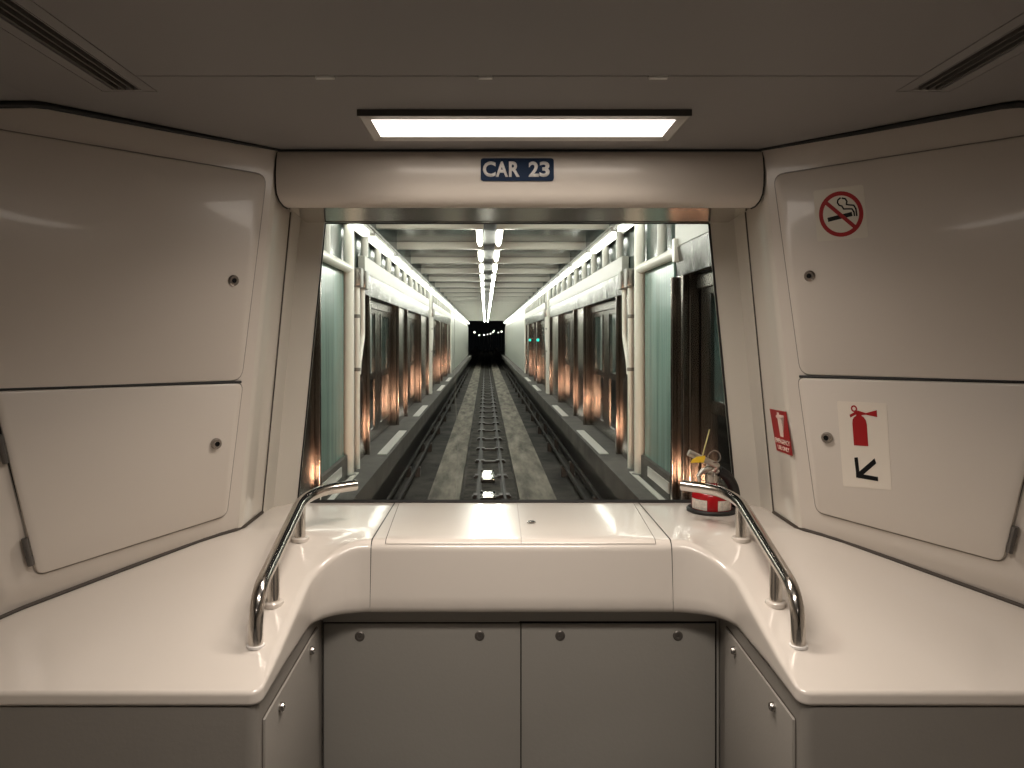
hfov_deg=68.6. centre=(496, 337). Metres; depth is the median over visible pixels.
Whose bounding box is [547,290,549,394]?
column
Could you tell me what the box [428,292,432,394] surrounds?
column
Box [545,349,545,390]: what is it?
steel pillar
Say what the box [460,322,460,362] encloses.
wall panel
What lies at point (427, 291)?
post
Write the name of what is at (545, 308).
conduit
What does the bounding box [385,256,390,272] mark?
post
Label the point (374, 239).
strip light
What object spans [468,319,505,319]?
roof beam
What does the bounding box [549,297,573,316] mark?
header
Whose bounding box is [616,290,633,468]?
steel pillar
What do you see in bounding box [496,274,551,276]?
roof window
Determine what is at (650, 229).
window
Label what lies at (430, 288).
strip light
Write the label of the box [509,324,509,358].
wall panel
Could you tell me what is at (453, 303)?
roof beam
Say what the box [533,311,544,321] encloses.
header
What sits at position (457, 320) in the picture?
wall panel
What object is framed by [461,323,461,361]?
wall panel
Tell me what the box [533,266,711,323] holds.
wall
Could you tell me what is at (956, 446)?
door
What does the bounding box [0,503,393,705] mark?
countertop
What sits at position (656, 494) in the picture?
floor strip
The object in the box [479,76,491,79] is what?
clip
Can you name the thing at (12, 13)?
ceiling vent
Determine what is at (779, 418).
sticker
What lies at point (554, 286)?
post
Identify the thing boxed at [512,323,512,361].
wall panel
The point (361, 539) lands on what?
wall
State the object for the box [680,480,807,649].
handrail
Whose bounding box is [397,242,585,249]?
roof beam
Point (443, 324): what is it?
door
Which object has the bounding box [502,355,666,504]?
floor
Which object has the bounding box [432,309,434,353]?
conduit
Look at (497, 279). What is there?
roof beam
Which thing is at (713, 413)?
door
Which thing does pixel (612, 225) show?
rail
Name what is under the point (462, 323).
wall panel
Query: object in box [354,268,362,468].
conduit
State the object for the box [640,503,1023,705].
countertop
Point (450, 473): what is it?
floor
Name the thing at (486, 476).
plate
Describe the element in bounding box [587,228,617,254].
strip light
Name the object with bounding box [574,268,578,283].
post
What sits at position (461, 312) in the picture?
roof beam
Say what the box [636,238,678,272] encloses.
bar
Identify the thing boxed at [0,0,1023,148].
ceiling
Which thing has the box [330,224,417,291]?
window
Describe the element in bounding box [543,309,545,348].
conduit
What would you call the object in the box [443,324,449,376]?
steel pillar
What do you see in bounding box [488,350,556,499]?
floor
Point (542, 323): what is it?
door
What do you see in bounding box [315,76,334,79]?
clip
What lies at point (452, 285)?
roof beam
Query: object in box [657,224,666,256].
post
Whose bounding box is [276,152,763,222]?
header
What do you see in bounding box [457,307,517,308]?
roof beam
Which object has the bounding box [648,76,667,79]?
clip
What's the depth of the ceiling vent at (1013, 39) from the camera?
1.49 m
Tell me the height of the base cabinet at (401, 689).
0.758 m
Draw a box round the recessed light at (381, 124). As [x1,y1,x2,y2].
[357,109,691,140]
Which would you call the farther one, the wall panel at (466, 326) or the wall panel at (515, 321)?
the wall panel at (466, 326)
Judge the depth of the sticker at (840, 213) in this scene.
2.03 m
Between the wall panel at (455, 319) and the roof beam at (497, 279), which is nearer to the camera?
the roof beam at (497, 279)
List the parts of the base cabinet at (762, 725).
door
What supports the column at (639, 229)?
on the floor at (612, 468)
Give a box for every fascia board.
[358,256,428,306]
[432,302,450,318]
[525,302,546,318]
[549,256,628,307]
[675,224,707,245]
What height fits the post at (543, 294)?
0.340 m
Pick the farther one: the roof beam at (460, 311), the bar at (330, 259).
the roof beam at (460, 311)
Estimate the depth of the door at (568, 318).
16.58 m
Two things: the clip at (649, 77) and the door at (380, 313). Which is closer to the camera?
the clip at (649, 77)
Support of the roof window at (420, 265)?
attached to the roof beam at (423, 270)
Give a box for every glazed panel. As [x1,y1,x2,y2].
[321,262,346,499]
[641,261,675,499]
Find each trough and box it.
[371,363,467,499]
[506,364,617,499]
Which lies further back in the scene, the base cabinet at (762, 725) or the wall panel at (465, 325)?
the wall panel at (465, 325)
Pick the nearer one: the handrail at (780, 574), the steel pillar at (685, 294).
the handrail at (780, 574)
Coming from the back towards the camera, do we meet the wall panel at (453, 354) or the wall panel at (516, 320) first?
the wall panel at (516, 320)
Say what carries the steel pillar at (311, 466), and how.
on the floor at (374, 469)
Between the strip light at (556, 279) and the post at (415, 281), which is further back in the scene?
the strip light at (556, 279)
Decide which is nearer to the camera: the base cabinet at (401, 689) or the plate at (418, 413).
the base cabinet at (401, 689)
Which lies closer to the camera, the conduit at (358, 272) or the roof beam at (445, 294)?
the conduit at (358, 272)
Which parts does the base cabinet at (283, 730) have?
door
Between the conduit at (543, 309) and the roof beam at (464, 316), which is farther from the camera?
the roof beam at (464, 316)
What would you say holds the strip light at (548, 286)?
attached to the rail at (612, 225)
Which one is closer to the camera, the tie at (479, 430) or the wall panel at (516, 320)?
the tie at (479, 430)
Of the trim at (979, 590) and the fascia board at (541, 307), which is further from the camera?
the fascia board at (541, 307)
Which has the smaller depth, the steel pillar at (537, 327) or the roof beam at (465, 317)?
the steel pillar at (537, 327)
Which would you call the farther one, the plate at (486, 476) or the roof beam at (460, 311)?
the roof beam at (460, 311)
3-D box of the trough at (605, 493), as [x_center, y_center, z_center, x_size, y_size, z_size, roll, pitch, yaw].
[1.373,2.405,34.375,0.250,0.510,63.100,0,0,-1]
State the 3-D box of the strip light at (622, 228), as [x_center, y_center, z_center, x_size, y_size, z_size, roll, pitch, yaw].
[1.518,-1.334,8.204,0.124,0.092,2.220,0,0,-1]
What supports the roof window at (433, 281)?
attached to the roof beam at (452, 285)
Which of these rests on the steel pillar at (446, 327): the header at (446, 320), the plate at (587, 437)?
the header at (446, 320)
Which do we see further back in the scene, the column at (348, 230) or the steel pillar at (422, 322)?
the steel pillar at (422, 322)
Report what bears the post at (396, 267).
on the fascia board at (375, 271)
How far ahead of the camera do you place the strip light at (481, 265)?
15.15 m
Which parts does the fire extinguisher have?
lever, carry handle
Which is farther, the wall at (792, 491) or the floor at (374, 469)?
the floor at (374, 469)
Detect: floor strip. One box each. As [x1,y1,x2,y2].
[327,472,358,499]
[629,471,664,499]
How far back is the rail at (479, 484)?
16.84 m
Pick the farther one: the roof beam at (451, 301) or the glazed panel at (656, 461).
the roof beam at (451, 301)
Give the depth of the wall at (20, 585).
2.06 m
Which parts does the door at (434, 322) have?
pane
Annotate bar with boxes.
[323,250,352,272]
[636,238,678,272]
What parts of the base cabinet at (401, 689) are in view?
door, door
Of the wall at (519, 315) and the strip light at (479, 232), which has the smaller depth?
the strip light at (479, 232)
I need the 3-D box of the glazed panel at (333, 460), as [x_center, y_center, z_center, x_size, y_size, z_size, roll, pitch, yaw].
[-1.649,0.390,7.466,0.112,2.220,1.260,0,0,-1]
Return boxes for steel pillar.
[299,283,320,499]
[354,290,369,469]
[390,305,407,425]
[415,314,428,402]
[432,354,432,390]
[436,321,442,383]
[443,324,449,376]
[526,324,532,376]
[534,321,540,383]
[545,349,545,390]
[550,314,564,402]
[573,305,592,424]
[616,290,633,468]
[671,272,702,499]
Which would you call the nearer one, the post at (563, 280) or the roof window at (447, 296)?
the post at (563, 280)
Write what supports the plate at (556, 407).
on the floor at (612, 468)
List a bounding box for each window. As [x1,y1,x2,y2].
[262,210,773,511]
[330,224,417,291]
[370,224,483,319]
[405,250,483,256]
[418,264,478,267]
[427,274,479,276]
[433,281,484,282]
[444,292,484,292]
[447,296,484,296]
[492,296,528,296]
[493,292,532,292]
[494,288,536,288]
[495,282,543,282]
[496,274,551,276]
[497,264,561,267]
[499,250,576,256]
[501,230,597,241]
[513,224,674,312]
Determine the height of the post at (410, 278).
0.340 m
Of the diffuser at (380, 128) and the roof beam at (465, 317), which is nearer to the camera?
the diffuser at (380, 128)
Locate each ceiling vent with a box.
[0,0,140,89]
[912,23,1023,89]
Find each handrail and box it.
[246,480,357,649]
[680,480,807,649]
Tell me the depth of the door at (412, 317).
16.57 m
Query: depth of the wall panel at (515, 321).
42.76 m
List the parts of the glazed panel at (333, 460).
rail, kick plate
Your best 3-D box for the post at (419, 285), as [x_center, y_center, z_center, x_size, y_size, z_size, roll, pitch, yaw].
[-1.753,-1.170,17.145,0.093,0.340,0.093,0,0,-1]
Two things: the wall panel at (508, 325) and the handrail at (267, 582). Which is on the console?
the handrail at (267, 582)
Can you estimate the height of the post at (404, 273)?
0.340 m
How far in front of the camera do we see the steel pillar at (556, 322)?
18.02 m
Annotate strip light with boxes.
[349,224,373,237]
[368,233,395,256]
[391,254,410,270]
[407,268,421,280]
[418,278,429,287]
[426,285,435,293]
[476,229,482,245]
[478,249,482,261]
[479,263,483,272]
[492,263,497,272]
[494,249,499,261]
[495,229,502,245]
[536,289,544,295]
[542,283,551,291]
[549,275,560,285]
[558,265,573,277]
[570,250,590,267]
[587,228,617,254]
[613,224,633,233]
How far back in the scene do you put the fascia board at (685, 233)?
6.13 m
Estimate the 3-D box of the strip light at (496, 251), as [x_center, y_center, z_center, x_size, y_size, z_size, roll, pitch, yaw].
[-0.006,-1.450,13.252,0.091,0.111,1.500,0,0,-1]
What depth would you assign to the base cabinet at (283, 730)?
1.51 m
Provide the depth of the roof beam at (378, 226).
10.15 m
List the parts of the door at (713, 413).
head rail, pane, pane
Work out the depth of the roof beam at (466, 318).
57.13 m
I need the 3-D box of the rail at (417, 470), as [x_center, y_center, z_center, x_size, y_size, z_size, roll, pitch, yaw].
[-2.471,2.540,76.371,0.125,0.240,147.200,0,0,-1]
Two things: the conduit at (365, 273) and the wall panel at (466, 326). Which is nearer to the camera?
the conduit at (365, 273)
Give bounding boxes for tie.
[472,493,510,497]
[474,474,507,477]
[475,459,504,462]
[476,447,502,450]
[477,437,501,439]
[478,422,498,424]
[478,429,499,431]
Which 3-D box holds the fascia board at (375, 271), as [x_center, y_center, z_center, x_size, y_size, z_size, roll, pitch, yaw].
[-1.724,-0.895,14.285,0.094,0.210,10.380,0,0,-1]
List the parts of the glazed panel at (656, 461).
kick plate, rail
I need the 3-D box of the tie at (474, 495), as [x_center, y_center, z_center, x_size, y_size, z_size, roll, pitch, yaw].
[-0.090,2.607,12.400,0.640,0.065,0.180,0,0,-1]
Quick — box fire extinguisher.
[686,429,739,516]
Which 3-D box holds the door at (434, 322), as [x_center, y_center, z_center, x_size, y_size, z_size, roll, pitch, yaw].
[-1.982,0.470,22.922,0.080,2.020,3.100,0,0,-1]
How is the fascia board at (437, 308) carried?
on the header at (438, 317)
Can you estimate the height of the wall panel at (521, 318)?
2.480 m
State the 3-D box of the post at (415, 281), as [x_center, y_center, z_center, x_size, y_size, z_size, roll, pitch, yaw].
[-1.736,-1.170,16.015,0.093,0.340,0.093,0,0,-1]
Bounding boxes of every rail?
[367,224,469,322]
[386,351,477,499]
[397,351,478,499]
[476,355,484,499]
[487,353,506,499]
[494,350,602,499]
[494,352,587,499]
[505,224,615,320]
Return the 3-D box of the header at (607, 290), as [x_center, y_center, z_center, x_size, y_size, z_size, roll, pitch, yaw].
[1.528,-0.662,11.730,0.105,0.245,5.170,0,0,-1]
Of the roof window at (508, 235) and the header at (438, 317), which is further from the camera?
the header at (438, 317)
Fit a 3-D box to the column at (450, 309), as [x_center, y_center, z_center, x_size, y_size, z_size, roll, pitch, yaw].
[-1.976,0.080,31.673,0.168,2.840,0.168,0,0,-1]
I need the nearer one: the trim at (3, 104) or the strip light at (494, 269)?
the trim at (3, 104)
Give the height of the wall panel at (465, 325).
2.480 m
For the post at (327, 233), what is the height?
0.560 m
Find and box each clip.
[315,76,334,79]
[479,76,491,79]
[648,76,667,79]
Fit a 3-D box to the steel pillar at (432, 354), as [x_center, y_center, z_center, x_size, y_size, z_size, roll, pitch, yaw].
[-1.906,0.470,20.763,0.205,2.060,1.180,0,0,-1]
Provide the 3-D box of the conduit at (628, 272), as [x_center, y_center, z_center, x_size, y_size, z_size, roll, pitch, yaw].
[1.538,0.350,8.641,0.120,2.300,0.157,0,0,-1]
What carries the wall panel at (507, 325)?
attached to the wall
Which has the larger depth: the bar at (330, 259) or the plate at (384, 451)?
the plate at (384, 451)
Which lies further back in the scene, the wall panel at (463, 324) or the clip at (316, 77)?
the wall panel at (463, 324)
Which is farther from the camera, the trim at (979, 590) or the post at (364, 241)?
the post at (364, 241)
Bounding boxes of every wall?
[0,108,289,614]
[322,539,671,767]
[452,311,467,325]
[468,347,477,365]
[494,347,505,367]
[506,309,523,325]
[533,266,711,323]
[746,108,1023,603]
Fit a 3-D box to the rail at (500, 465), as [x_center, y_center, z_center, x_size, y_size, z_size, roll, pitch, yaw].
[-0.861,2.583,76.371,0.106,0.115,147.250,0,0,-1]
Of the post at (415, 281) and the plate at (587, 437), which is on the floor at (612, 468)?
the plate at (587, 437)
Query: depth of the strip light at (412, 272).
14.81 m
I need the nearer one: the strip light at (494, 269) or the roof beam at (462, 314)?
the strip light at (494, 269)
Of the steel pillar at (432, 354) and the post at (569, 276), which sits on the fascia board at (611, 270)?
the post at (569, 276)
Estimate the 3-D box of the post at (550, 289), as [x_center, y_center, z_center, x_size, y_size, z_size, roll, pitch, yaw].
[1.390,-1.170,19.604,0.093,0.340,0.093,0,0,-1]
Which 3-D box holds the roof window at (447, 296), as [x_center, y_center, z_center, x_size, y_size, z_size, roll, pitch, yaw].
[-1.187,-1.613,27.830,1.520,0.025,2.270,0,0,-1]
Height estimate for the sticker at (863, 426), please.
0.235 m
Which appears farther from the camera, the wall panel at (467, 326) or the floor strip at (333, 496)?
the wall panel at (467, 326)
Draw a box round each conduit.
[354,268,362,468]
[360,271,368,374]
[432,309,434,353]
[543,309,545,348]
[545,308,546,392]
[618,271,627,373]
[624,268,633,468]
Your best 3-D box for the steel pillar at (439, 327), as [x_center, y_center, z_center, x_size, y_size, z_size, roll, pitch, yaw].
[-1.975,0.470,25.273,0.205,2.060,1.560,0,0,-1]
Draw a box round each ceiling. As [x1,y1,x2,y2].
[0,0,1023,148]
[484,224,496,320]
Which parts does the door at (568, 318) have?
pane, pane, head rail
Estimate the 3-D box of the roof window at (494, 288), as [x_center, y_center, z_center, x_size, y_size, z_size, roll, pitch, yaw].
[0.605,-1.613,23.157,1.520,0.025,2.270,0,0,-1]
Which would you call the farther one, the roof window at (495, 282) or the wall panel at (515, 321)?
the wall panel at (515, 321)
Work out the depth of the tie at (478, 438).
19.35 m
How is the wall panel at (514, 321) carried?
attached to the wall
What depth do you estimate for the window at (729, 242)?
2.45 m
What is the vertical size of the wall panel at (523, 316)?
2.480 m
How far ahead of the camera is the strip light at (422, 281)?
17.25 m
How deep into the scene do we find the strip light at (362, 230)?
8.71 m
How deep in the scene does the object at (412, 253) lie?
14.20 m
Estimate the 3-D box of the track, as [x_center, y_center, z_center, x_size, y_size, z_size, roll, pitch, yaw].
[-1.167,2.650,81.342,0.881,0.020,157.300,0,0,-1]
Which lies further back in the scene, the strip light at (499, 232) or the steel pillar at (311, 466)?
the strip light at (499, 232)
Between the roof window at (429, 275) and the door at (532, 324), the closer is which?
the roof window at (429, 275)
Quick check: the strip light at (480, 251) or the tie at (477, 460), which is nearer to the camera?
the strip light at (480, 251)
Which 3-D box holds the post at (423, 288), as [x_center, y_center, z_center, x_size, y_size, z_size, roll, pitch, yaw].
[-1.770,-1.170,18.275,0.093,0.340,0.093,0,0,-1]
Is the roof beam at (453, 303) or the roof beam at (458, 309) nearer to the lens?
the roof beam at (453, 303)
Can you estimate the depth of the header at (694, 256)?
6.00 m
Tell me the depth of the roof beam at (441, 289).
24.24 m
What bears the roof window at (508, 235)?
attached to the roof beam at (400, 245)
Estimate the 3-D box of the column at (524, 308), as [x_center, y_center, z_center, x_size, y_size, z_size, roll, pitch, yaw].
[1.204,0.080,31.722,0.168,2.840,0.168,0,0,-1]
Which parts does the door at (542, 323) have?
pane, pane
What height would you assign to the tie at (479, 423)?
0.065 m
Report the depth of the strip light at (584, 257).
12.62 m
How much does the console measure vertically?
0.198 m
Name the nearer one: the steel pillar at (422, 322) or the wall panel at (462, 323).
the steel pillar at (422, 322)
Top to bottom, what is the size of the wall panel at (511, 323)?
2.480 m
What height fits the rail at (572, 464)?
0.340 m
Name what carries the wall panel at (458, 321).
attached to the wall
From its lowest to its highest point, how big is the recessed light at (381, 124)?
0.015 m
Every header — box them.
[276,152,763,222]
[365,275,408,309]
[407,297,428,316]
[433,311,443,321]
[443,316,450,324]
[525,316,533,324]
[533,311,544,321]
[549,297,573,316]
[572,275,627,309]
[676,232,711,275]
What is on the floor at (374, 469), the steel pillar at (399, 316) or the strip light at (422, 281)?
the steel pillar at (399, 316)
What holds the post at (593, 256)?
on the fascia board at (611, 270)
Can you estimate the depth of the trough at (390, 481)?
15.39 m
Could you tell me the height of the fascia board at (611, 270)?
0.210 m
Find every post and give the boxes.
[324,224,329,253]
[361,236,367,256]
[374,247,380,265]
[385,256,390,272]
[394,264,399,278]
[402,270,406,283]
[408,275,412,287]
[414,280,417,290]
[418,283,421,293]
[422,287,425,296]
[426,290,429,298]
[542,293,544,303]
[548,288,551,299]
[552,285,555,296]
[557,281,560,294]
[561,278,565,291]
[567,273,571,287]
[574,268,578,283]
[582,262,586,279]
[591,254,596,273]
[602,245,608,266]
[616,231,623,258]
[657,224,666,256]
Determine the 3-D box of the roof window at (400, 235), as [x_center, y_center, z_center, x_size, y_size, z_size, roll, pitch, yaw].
[-1.349,-1.492,34.983,1.624,0.265,62.000,0,0,-1]
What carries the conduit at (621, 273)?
attached to the steel pillar at (621, 376)
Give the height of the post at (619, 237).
0.340 m
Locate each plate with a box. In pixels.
[377,430,406,454]
[413,405,427,416]
[480,491,495,499]
[481,470,494,482]
[552,405,567,415]
[576,430,608,453]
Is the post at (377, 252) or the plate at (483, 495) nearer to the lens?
the post at (377, 252)
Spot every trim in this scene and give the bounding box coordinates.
[0,101,1023,208]
[0,511,1023,619]
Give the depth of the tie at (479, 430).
21.10 m
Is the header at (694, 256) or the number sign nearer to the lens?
the number sign
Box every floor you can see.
[325,355,471,499]
[427,350,483,499]
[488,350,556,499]
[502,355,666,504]
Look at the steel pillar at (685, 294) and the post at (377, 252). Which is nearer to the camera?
the steel pillar at (685, 294)
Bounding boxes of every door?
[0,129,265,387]
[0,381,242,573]
[370,299,391,442]
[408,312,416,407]
[433,320,436,385]
[443,324,443,375]
[532,324,533,376]
[540,320,544,385]
[563,312,572,408]
[590,299,615,443]
[697,270,730,488]
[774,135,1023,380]
[798,375,1023,560]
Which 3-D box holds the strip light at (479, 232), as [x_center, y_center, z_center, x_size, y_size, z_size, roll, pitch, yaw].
[-0.250,-1.450,10.897,0.090,0.111,1.500,0,0,-1]
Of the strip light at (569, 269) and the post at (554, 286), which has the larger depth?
the post at (554, 286)
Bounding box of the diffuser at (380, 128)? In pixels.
[372,120,674,136]
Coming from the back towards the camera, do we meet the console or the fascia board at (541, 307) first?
the fascia board at (541, 307)
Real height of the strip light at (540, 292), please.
0.092 m
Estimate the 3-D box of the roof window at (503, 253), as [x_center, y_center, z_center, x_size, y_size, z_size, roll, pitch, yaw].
[0.749,-1.613,13.758,1.520,0.025,2.270,0,0,-1]
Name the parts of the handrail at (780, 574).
post, post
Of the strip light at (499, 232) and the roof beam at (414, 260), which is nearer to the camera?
the strip light at (499, 232)
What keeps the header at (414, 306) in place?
on the steel pillar at (422, 322)
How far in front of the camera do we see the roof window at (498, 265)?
16.55 m
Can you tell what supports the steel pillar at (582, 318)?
on the floor at (612, 468)
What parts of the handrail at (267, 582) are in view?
post, post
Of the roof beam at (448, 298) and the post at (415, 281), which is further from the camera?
the roof beam at (448, 298)
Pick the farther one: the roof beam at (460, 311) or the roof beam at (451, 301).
the roof beam at (460, 311)
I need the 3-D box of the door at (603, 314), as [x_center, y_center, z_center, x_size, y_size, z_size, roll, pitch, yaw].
[1.657,0.470,11.327,0.080,2.020,3.100,0,0,-1]
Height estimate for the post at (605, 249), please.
0.340 m
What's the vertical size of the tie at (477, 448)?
0.065 m
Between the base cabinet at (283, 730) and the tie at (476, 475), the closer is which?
the base cabinet at (283, 730)
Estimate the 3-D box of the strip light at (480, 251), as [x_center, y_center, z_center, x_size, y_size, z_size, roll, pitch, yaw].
[-0.286,-1.450,13.247,0.091,0.111,1.500,0,0,-1]
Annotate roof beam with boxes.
[376,224,608,229]
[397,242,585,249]
[411,257,569,263]
[421,268,557,273]
[429,277,549,281]
[435,283,542,287]
[440,288,536,291]
[444,293,532,295]
[447,297,528,299]
[450,300,525,302]
[453,303,522,304]
[455,305,519,306]
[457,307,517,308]
[458,309,515,310]
[460,311,514,311]
[461,312,512,313]
[462,314,511,314]
[463,315,510,315]
[464,316,508,316]
[465,317,507,317]
[466,318,506,318]
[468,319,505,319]
[468,320,504,320]
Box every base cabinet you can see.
[0,620,321,767]
[323,612,718,767]
[719,618,1023,767]
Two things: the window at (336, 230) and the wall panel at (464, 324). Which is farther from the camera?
the wall panel at (464, 324)
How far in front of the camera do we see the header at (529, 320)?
28.43 m
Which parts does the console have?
hatch lid, hatch lid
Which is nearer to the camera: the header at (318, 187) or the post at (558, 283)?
the header at (318, 187)
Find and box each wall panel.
[452,317,454,370]
[455,319,456,367]
[457,320,457,365]
[458,321,459,364]
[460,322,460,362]
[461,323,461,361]
[462,323,462,360]
[463,324,463,359]
[464,324,464,358]
[465,325,465,357]
[466,326,466,356]
[467,326,467,355]
[506,326,506,355]
[507,325,507,356]
[508,325,508,357]
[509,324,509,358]
[510,323,511,360]
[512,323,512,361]
[513,321,514,362]
[515,321,515,363]
[516,320,517,365]
[518,319,519,367]
[520,317,522,369]
[523,316,523,370]
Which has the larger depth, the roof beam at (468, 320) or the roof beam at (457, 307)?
the roof beam at (468, 320)
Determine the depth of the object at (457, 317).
45.44 m
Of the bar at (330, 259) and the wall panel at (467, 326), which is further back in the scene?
the wall panel at (467, 326)
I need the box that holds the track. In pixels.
[463,350,516,499]
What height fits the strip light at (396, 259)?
0.092 m
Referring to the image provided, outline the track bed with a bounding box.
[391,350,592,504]
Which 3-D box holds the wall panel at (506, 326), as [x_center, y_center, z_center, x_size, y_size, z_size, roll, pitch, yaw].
[0.817,0.260,59.914,0.051,2.480,2.382,0,0,-1]
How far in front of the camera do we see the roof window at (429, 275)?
19.20 m
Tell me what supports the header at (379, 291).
on the steel pillar at (399, 316)
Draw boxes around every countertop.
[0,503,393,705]
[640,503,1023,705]
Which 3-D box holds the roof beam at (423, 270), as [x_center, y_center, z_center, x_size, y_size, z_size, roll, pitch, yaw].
[-0.165,-1.540,17.250,3.240,0.120,0.121,0,0,-1]
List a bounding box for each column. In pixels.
[343,224,356,476]
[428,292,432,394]
[450,309,451,373]
[524,308,525,373]
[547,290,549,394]
[632,224,644,475]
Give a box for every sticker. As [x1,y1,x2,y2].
[770,409,792,455]
[813,185,867,241]
[837,401,891,489]
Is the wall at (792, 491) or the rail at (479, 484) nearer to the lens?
the wall at (792, 491)
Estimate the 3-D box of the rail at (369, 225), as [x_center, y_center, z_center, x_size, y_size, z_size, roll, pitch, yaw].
[-1.971,-1.335,34.974,0.132,0.030,62.000,0,0,-1]
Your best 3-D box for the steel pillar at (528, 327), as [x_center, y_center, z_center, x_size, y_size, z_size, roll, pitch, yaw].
[1.323,0.470,30.334,0.205,2.060,2.380,0,0,-1]
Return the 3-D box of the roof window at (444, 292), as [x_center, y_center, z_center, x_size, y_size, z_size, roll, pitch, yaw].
[-1.151,-1.613,25.480,1.520,0.025,2.270,0,0,-1]
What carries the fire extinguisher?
on the console
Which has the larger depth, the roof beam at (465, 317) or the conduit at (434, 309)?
the roof beam at (465, 317)
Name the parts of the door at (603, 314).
pane, pane, head rail, pane, pane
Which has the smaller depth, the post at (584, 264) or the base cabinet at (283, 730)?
the base cabinet at (283, 730)
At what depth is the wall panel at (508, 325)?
55.77 m
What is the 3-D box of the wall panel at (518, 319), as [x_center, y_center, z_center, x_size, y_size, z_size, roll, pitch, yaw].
[1.152,0.260,38.028,0.052,2.480,2.382,0,0,-1]
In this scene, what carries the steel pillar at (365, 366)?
on the floor at (374, 469)
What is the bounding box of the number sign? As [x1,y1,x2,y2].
[481,158,553,180]
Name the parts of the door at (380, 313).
pane, pane, head rail, pane, pane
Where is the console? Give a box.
[0,503,1023,705]
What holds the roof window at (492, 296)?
attached to the roof beam at (448, 298)
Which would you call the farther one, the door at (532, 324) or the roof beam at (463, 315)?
the roof beam at (463, 315)

